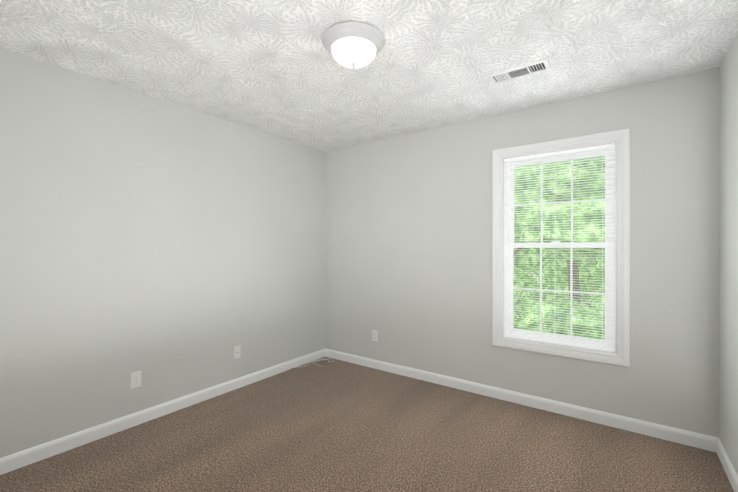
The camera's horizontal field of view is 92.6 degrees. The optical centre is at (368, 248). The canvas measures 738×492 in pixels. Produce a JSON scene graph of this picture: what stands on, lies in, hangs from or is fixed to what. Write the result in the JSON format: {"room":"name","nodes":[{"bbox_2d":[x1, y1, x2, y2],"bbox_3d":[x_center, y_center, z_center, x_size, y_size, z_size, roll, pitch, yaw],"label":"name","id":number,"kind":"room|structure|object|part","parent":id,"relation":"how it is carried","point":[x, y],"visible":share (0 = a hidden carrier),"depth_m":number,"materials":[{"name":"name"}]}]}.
{"room":"empty bedroom","nodes":[
{"label":"empty bedroom","id":0,"kind":"room"},
{"bbox_2d":[0,48,324,457],"bbox_3d":[-1.637,0.070,2.800,0.150,2.440,3.900,0,0,36],"label":"wall","id":1,"kind":"structure","parent":0,"point":[171,251],"depth_m":2.57,"materials":[{"name":"paint"}]},
{"bbox_2d":[130,370,140,388],"bbox_3d":[-1.703,0.958,2.577,0.008,0.114,0.070,0,0,36],"label":"electrical outlet","id":2,"kind":"object","parent":1,"relation":"attached to","point":[135,379],"visible":1,"depth_m":2.57,"materials":[{"name":"white plastic"}]},
{"bbox_2d":[0,349,323,474],"bbox_3d":[-1.570,1.244,2.755,0.014,0.092,3.600,0,0,36],"label":"baseboard","id":3,"kind":"structure","parent":1,"relation":"attached to","point":[20,459],"depth_m":2.56,"materials":[{"name":"white wood"}]},
{"bbox_2d":[234,345,240,358],"bbox_3d":[-1.211,0.956,3.249,0.016,0.114,0.070,0,0,36],"label":"outlet","id":4,"kind":"object","parent":1,"relation":"attached to","point":[237,351],"visible":1,"depth_m":3.25,"materials":[{"name":"white plastic"}]},
{"bbox_2d":[0,357,733,491],"bbox_3d":[-0.207,1.368,1.768,3.680,0.150,3.900,0,0,36],"label":"floor","id":5,"kind":"structure","parent":0,"point":[335,425],"depth_m":2.27,"materials":[{"name":"carpet"}]},
{"bbox_2d":[0,0,737,151],"bbox_3d":[-0.207,-1.222,1.762,3.680,0.150,3.900,0,0,36],"label":"ceiling","id":6,"kind":"structure","parent":0,"point":[273,67],"depth_m":2.07,"materials":[{"name":"white paint"}]},
{"bbox_2d":[322,21,384,68],"bbox_3d":[-0.085,-1.072,1.948,0.345,0.152,0.345,0,0,36],"label":"flush-mount light","id":7,"kind":"object","parent":6,"relation":"attached to","point":[353,44],"visible":1,"depth_m":1.86,"materials":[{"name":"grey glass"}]},
{"bbox_2d":[487,58,550,83],"bbox_3d":[0.972,-1.143,2.292,0.360,0.012,0.155,0,0,36],"label":"ceiling vent","id":8,"kind":"object","parent":6,"relation":"in","point":[534,67],"visible":1,"depth_m":2.27,"materials":[{"name":"white metal"}]},
{"bbox_2d":[325,67,719,437],"bbox_3d":[0.892,0.069,3.284,3.380,2.440,0.150,0,0,36],"label":"wall","id":9,"kind":"structure","parent":0,"point":[408,247],"depth_m":2.94,"materials":[{"name":"paint"}]},
{"bbox_2d":[372,330,377,341],"bbox_3d":[0.061,0.940,3.791,0.070,0.114,0.008,0,0,36],"label":"electrical outlet","id":10,"kind":"object","parent":9,"relation":"attached to","point":[374,335],"visible":1,"depth_m":3.79,"materials":[{"name":"white plastic"}]},
{"bbox_2d":[324,348,711,450],"bbox_3d":[0.848,1.243,3.218,3.330,0.092,0.014,0,0,36],"label":"baseboard","id":11,"kind":"structure","parent":9,"relation":"attached to","point":[702,441],"depth_m":2.80,"materials":[{"name":"white wood"}]},
{"bbox_2d":[492,128,629,366],"bbox_3d":[1.499,-0.005,2.833,0.958,1.690,0.169,0,0,36],"label":"window","id":12,"kind":"structure","parent":9,"relation":"in","point":[549,228],"depth_m":2.77,"materials":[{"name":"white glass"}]},
{"bbox_3d":[1.478,0.749,2.806,0.778,0.011,0.022,0,0,36],"label":"window blind bottom rail","id":13,"kind":"part","parent":12,"relation":"part of","materials":[{"name":"white plastic"}]},
{"bbox_3d":[1.508,0.342,2.846,0.657,0.696,0.004,0,0,36],"label":"sash glass","id":14,"kind":"part","parent":12,"relation":"part of","materials":[{"name":"clear glass"}]},
{"bbox_2d":[504,143,614,161],"bbox_3d":[1.478,-0.753,2.803,0.782,0.026,0.025,0,0,36],"label":"blind headrail","id":15,"kind":"object","parent":12,"relation":"attached to","point":[599,147],"visible":0.98,"depth_m":2.77,"materials":[{"name":"white plastic"}]},
{"bbox_2d":[509,164,513,335],"bbox_3d":[1.208,0.003,2.988,0.048,1.486,0.020,0,0,-6],"label":"blind cord","id":16,"kind":"object","parent":15,"relation":"hanging from","point":[509,164],"depth_m":2.99,"materials":[{"name":"white fabric"}]},
{"bbox_2d":[602,198,606,348],"bbox_3d":[1.737,0.004,2.607,0.020,1.486,0.044,0,0,-9],"label":"blind cord","id":17,"kind":"object","parent":15,"relation":"hanging from","point":[602,248],"depth_m":2.61,"materials":[{"name":"white fabric"}]},
{"bbox_3d":[1.508,0.342,2.846,0.734,0.773,0.028,0,0,36],"label":"window sash","id":18,"kind":"part","parent":12,"relation":"part of","materials":[{"name":"white plastic"}]},
{"bbox_3d":[1.524,-0.371,2.867,0.657,0.656,0.004,0,0,36],"label":"sash glass","id":19,"kind":"part","parent":12,"relation":"part of","materials":[{"name":"clear glass"}]},
{"bbox_3d":[1.519,-0.005,2.860,0.794,1.526,0.073,0,0,36],"label":"vinyl window frame","id":20,"kind":"part","parent":12,"relation":"part of","materials":[{"name":"white plastic"}]},
{"bbox_3d":[1.524,-0.371,2.867,0.734,0.733,0.028,0,0,36],"label":"window sash","id":21,"kind":"part","parent":12,"relation":"part of","materials":[{"name":"white plastic"}]},
{"bbox_2d":[719,33,737,474],"bbox_3d":[1.223,0.075,0.731,0.150,2.440,3.900,0,0,36],"label":"wall","id":22,"kind":"structure","parent":0,"point":[728,321],"depth_m":2.02,"materials":[{"name":"paint"}]},
{"bbox_2d":[712,436,737,491],"bbox_3d":[1.156,1.249,0.781,0.014,0.092,3.600,0,0,36],"label":"baseboard","id":23,"kind":"structure","parent":22,"relation":"attached to","point":[717,447],"depth_m":2.03,"materials":[{"name":"white wood"}]},
{"label":"outside","id":24,"kind":"structure","parent":0,"visible":0},
{"bbox_2d":[514,240,580,307],"bbox_3d":[3.043,-0.680,8.704,4.742,10.344,5.141,0,0,36],"label":"tree","id":25,"kind":"object","parent":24,"point":[526,267],"depth_m":8.67,"materials":[{"name":"green plant"}]},
{"bbox_2d":[514,157,604,339],"bbox_3d":[2.566,-0.186,6.292,5.308,9.350,4.069,0,0,36],"label":"tree","id":26,"kind":"object","parent":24,"point":[525,235],"depth_m":4.44,"materials":[{"name":"green plant"}]},
{"bbox_2d":[527,271,599,305],"bbox_3d":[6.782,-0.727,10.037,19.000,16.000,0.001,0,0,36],"label":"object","id":27,"kind":"structure","parent":24,"point":[532,273],"depth_m":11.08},
{"bbox_2d":[524,256,604,317],"bbox_3d":[4.941,-0.575,7.065,4.859,10.126,5.140,0,0,36],"label":"tree","id":28,"kind":"object","parent":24,"point":[593,303],"depth_m":7.58,"materials":[{"name":"green plant"}]},
{"bbox_2d":[534,248,603,315],"bbox_3d":[5.421,-0.961,8.862,4.466,10.893,5.238,0,0,36],"label":"tree","id":29,"kind":"object","parent":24,"point":[554,275],"depth_m":9.62,"materials":[{"name":"green plant"}]},
{"bbox_2d":[578,262,604,285],"bbox_3d":[6.541,-0.726,7.694,5.142,10.431,5.015,0,0,36],"label":"tree","id":30,"kind":"object","parent":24,"point":[592,273],"depth_m":9.21,"materials":[{"name":"green plant"}]}
]}

